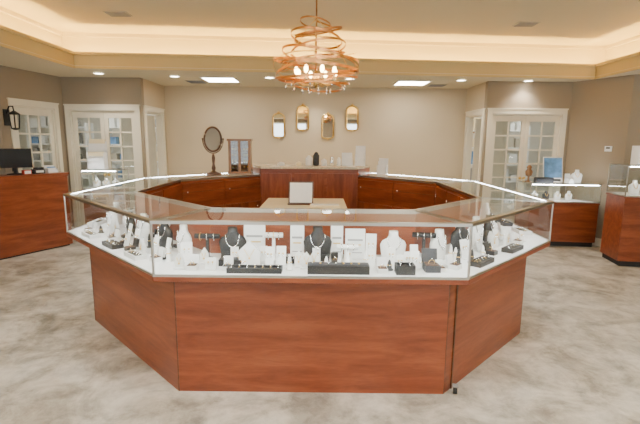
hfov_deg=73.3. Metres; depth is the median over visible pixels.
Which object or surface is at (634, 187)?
display
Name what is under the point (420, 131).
wall
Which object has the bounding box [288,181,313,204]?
frame
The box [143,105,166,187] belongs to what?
door
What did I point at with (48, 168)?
card holder
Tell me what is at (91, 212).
low showcase
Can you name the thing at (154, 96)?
wall
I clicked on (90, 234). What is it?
tray
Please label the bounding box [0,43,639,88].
soffit
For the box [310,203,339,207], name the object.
pad
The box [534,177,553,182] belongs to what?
case
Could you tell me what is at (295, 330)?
octagonal jewelry showcase
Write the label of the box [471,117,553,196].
wall
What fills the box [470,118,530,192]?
storage shelf
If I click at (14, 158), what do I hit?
computer monitor
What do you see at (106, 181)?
display
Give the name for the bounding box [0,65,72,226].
wall
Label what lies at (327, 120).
wall mirror
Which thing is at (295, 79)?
ring chandelier
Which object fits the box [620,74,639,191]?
wall
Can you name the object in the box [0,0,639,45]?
ceiling
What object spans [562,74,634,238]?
wall
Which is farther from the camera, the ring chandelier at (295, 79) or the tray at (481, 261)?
the ring chandelier at (295, 79)
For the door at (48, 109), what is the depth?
6.54 m
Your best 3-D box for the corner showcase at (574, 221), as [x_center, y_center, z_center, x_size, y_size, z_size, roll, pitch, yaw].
[3.730,0.014,6.827,1.020,0.970,0.585,1,9,0]
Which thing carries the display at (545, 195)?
on the corner showcase at (574, 221)
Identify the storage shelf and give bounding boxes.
[25,116,96,186]
[109,118,158,180]
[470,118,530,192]
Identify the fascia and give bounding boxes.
[0,25,639,78]
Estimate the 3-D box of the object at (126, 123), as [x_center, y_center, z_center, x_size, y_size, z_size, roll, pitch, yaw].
[-3.354,-0.776,8.057,0.700,1.990,0.089,2,10,12]
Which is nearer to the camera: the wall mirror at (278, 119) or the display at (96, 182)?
the display at (96, 182)
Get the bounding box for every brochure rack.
[86,139,108,168]
[342,153,352,165]
[355,146,365,165]
[377,158,387,174]
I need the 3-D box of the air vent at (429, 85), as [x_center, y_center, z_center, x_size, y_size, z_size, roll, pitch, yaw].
[2.019,-2.186,7.442,0.300,0.015,0.250,1,9,0]
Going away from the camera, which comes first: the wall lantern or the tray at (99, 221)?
the tray at (99, 221)
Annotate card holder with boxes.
[44,165,57,172]
[564,174,573,182]
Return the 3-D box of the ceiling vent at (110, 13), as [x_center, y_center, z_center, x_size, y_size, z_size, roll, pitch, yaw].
[-2.479,-2.428,5.280,0.280,0.015,0.200,1,9,0]
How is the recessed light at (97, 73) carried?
attached to the soffit
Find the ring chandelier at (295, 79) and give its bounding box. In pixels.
[273,0,358,95]
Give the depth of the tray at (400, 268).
2.49 m
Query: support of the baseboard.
attached to the wall at (600, 108)
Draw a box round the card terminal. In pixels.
[31,167,44,173]
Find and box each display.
[81,211,531,274]
[93,178,100,186]
[102,178,110,184]
[542,191,549,199]
[553,191,560,199]
[565,191,571,199]
[571,170,581,182]
[628,180,639,194]
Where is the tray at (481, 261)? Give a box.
[470,255,494,267]
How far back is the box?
5.85 m
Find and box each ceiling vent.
[103,11,132,16]
[512,22,540,26]
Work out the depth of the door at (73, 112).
7.01 m
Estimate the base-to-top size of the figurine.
0.260 m
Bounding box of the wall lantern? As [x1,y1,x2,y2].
[2,106,20,129]
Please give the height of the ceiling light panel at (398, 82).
0.015 m
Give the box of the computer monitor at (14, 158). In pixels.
[0,148,32,174]
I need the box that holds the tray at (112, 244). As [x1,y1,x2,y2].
[102,239,123,249]
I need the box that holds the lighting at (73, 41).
[0,6,639,63]
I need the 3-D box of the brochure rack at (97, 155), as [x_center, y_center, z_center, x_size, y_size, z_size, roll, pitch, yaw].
[-3.452,-0.898,6.657,0.260,0.456,0.140,1,9,0]
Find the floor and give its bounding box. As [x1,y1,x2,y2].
[0,240,639,423]
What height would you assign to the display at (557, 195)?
0.140 m
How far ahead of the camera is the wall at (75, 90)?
6.89 m
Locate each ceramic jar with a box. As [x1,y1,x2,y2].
[306,155,312,165]
[321,159,326,165]
[337,157,340,165]
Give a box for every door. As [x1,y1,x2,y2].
[7,98,63,172]
[63,104,142,227]
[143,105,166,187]
[462,108,484,195]
[483,108,568,223]
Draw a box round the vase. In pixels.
[313,152,318,165]
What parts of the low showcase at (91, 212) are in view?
metal frame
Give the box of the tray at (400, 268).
[394,262,415,274]
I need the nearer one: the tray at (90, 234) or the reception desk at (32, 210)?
the tray at (90, 234)
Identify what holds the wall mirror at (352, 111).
attached to the wall at (420, 131)
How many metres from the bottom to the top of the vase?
0.190 m
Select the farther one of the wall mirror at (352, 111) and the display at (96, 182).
the wall mirror at (352, 111)
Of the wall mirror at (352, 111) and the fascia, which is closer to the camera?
the fascia
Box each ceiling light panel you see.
[199,77,240,82]
[392,80,432,85]
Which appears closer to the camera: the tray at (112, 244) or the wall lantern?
the tray at (112, 244)
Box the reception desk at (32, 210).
[0,172,72,259]
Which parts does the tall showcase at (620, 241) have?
metal frame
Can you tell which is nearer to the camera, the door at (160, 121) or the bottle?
the bottle
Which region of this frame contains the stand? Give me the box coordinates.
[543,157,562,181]
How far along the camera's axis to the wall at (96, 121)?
9.27 m
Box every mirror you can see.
[202,126,223,174]
[272,111,284,138]
[296,104,308,130]
[321,112,333,139]
[345,104,358,131]
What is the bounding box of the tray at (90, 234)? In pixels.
[81,229,100,238]
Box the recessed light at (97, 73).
[92,72,104,74]
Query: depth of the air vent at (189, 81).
7.17 m
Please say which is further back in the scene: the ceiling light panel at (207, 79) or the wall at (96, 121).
the wall at (96, 121)
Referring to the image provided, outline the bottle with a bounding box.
[330,156,333,165]
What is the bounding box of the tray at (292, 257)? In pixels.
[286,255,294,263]
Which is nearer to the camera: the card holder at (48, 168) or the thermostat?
the card holder at (48, 168)
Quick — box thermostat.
[604,146,611,151]
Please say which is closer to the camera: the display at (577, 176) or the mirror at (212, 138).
the mirror at (212, 138)
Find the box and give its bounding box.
[21,170,31,174]
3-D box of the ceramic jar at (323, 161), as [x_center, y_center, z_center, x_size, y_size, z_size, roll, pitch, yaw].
[0.056,-0.697,6.016,0.080,0.100,0.080,1,9,0]
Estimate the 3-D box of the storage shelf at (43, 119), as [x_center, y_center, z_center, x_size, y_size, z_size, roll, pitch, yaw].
[-5.292,-0.964,8.868,1.200,2.084,0.300,1,9,0]
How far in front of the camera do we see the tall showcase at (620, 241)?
5.57 m
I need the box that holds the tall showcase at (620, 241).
[600,163,639,266]
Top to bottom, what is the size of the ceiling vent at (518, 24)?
0.015 m
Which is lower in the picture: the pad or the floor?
the floor
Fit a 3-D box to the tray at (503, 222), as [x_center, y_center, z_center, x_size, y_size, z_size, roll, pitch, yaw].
[1.744,0.094,4.082,0.090,0.044,0.200,1,9,1]
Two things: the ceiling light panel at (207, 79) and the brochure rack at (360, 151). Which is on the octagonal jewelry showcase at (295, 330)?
the brochure rack at (360, 151)
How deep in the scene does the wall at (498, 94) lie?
6.94 m
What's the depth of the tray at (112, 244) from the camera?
3.06 m
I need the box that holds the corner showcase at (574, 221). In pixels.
[514,181,601,246]
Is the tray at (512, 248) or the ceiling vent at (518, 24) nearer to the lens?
the tray at (512, 248)
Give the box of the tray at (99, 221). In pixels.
[87,218,106,225]
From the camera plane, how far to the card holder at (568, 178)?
6.62 m
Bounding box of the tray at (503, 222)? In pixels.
[495,219,512,225]
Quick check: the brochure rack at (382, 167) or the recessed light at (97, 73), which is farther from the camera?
the recessed light at (97, 73)
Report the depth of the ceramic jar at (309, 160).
6.03 m
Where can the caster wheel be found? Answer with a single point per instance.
(455, 386)
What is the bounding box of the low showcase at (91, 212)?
[80,168,128,223]
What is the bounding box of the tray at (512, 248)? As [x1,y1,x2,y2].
[501,243,523,253]
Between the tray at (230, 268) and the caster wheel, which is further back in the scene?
the caster wheel
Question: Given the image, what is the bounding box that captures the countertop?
[0,172,68,178]
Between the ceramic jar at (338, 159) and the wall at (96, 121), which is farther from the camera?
the wall at (96, 121)
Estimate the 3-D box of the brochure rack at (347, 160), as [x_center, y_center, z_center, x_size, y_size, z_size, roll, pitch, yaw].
[0.387,-0.751,6.119,0.150,0.180,0.140,1,9,0]
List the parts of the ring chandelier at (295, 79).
arm frame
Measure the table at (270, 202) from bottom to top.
0.920 m
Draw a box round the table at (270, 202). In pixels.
[260,198,346,208]
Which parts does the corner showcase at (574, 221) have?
metal frame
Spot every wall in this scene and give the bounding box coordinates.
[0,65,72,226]
[0,125,5,174]
[17,114,158,186]
[61,77,146,226]
[143,79,167,175]
[164,86,466,189]
[463,82,485,173]
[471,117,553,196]
[479,81,573,196]
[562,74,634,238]
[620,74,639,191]
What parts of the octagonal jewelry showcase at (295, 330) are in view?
metal frame, panel, metal frame, metal frame, panel, panel, metal frame, panel, metal frame, metal frame, panel, metal frame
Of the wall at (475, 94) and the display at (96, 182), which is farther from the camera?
the wall at (475, 94)
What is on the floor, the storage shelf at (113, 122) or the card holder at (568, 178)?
the storage shelf at (113, 122)
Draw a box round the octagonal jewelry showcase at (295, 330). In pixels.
[63,164,553,393]
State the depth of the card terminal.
6.03 m
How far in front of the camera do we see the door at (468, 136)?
7.85 m
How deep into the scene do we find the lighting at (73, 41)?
6.50 m
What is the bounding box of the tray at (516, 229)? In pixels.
[511,226,531,234]
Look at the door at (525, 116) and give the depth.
7.06 m
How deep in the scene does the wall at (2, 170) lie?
5.88 m
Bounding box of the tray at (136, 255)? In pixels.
[124,249,146,260]
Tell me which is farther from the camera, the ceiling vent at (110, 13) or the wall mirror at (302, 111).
the wall mirror at (302, 111)
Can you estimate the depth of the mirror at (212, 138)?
5.59 m
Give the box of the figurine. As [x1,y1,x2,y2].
[525,165,532,181]
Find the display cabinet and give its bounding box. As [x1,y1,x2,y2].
[227,139,252,173]
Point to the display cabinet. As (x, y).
(239, 150)
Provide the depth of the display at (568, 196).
6.80 m
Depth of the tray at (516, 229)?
3.68 m
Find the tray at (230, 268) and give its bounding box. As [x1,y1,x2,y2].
[226,264,282,273]
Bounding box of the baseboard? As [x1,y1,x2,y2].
[592,238,600,246]
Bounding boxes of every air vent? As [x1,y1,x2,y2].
[185,80,206,83]
[426,84,446,86]
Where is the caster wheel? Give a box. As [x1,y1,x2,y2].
[452,383,458,393]

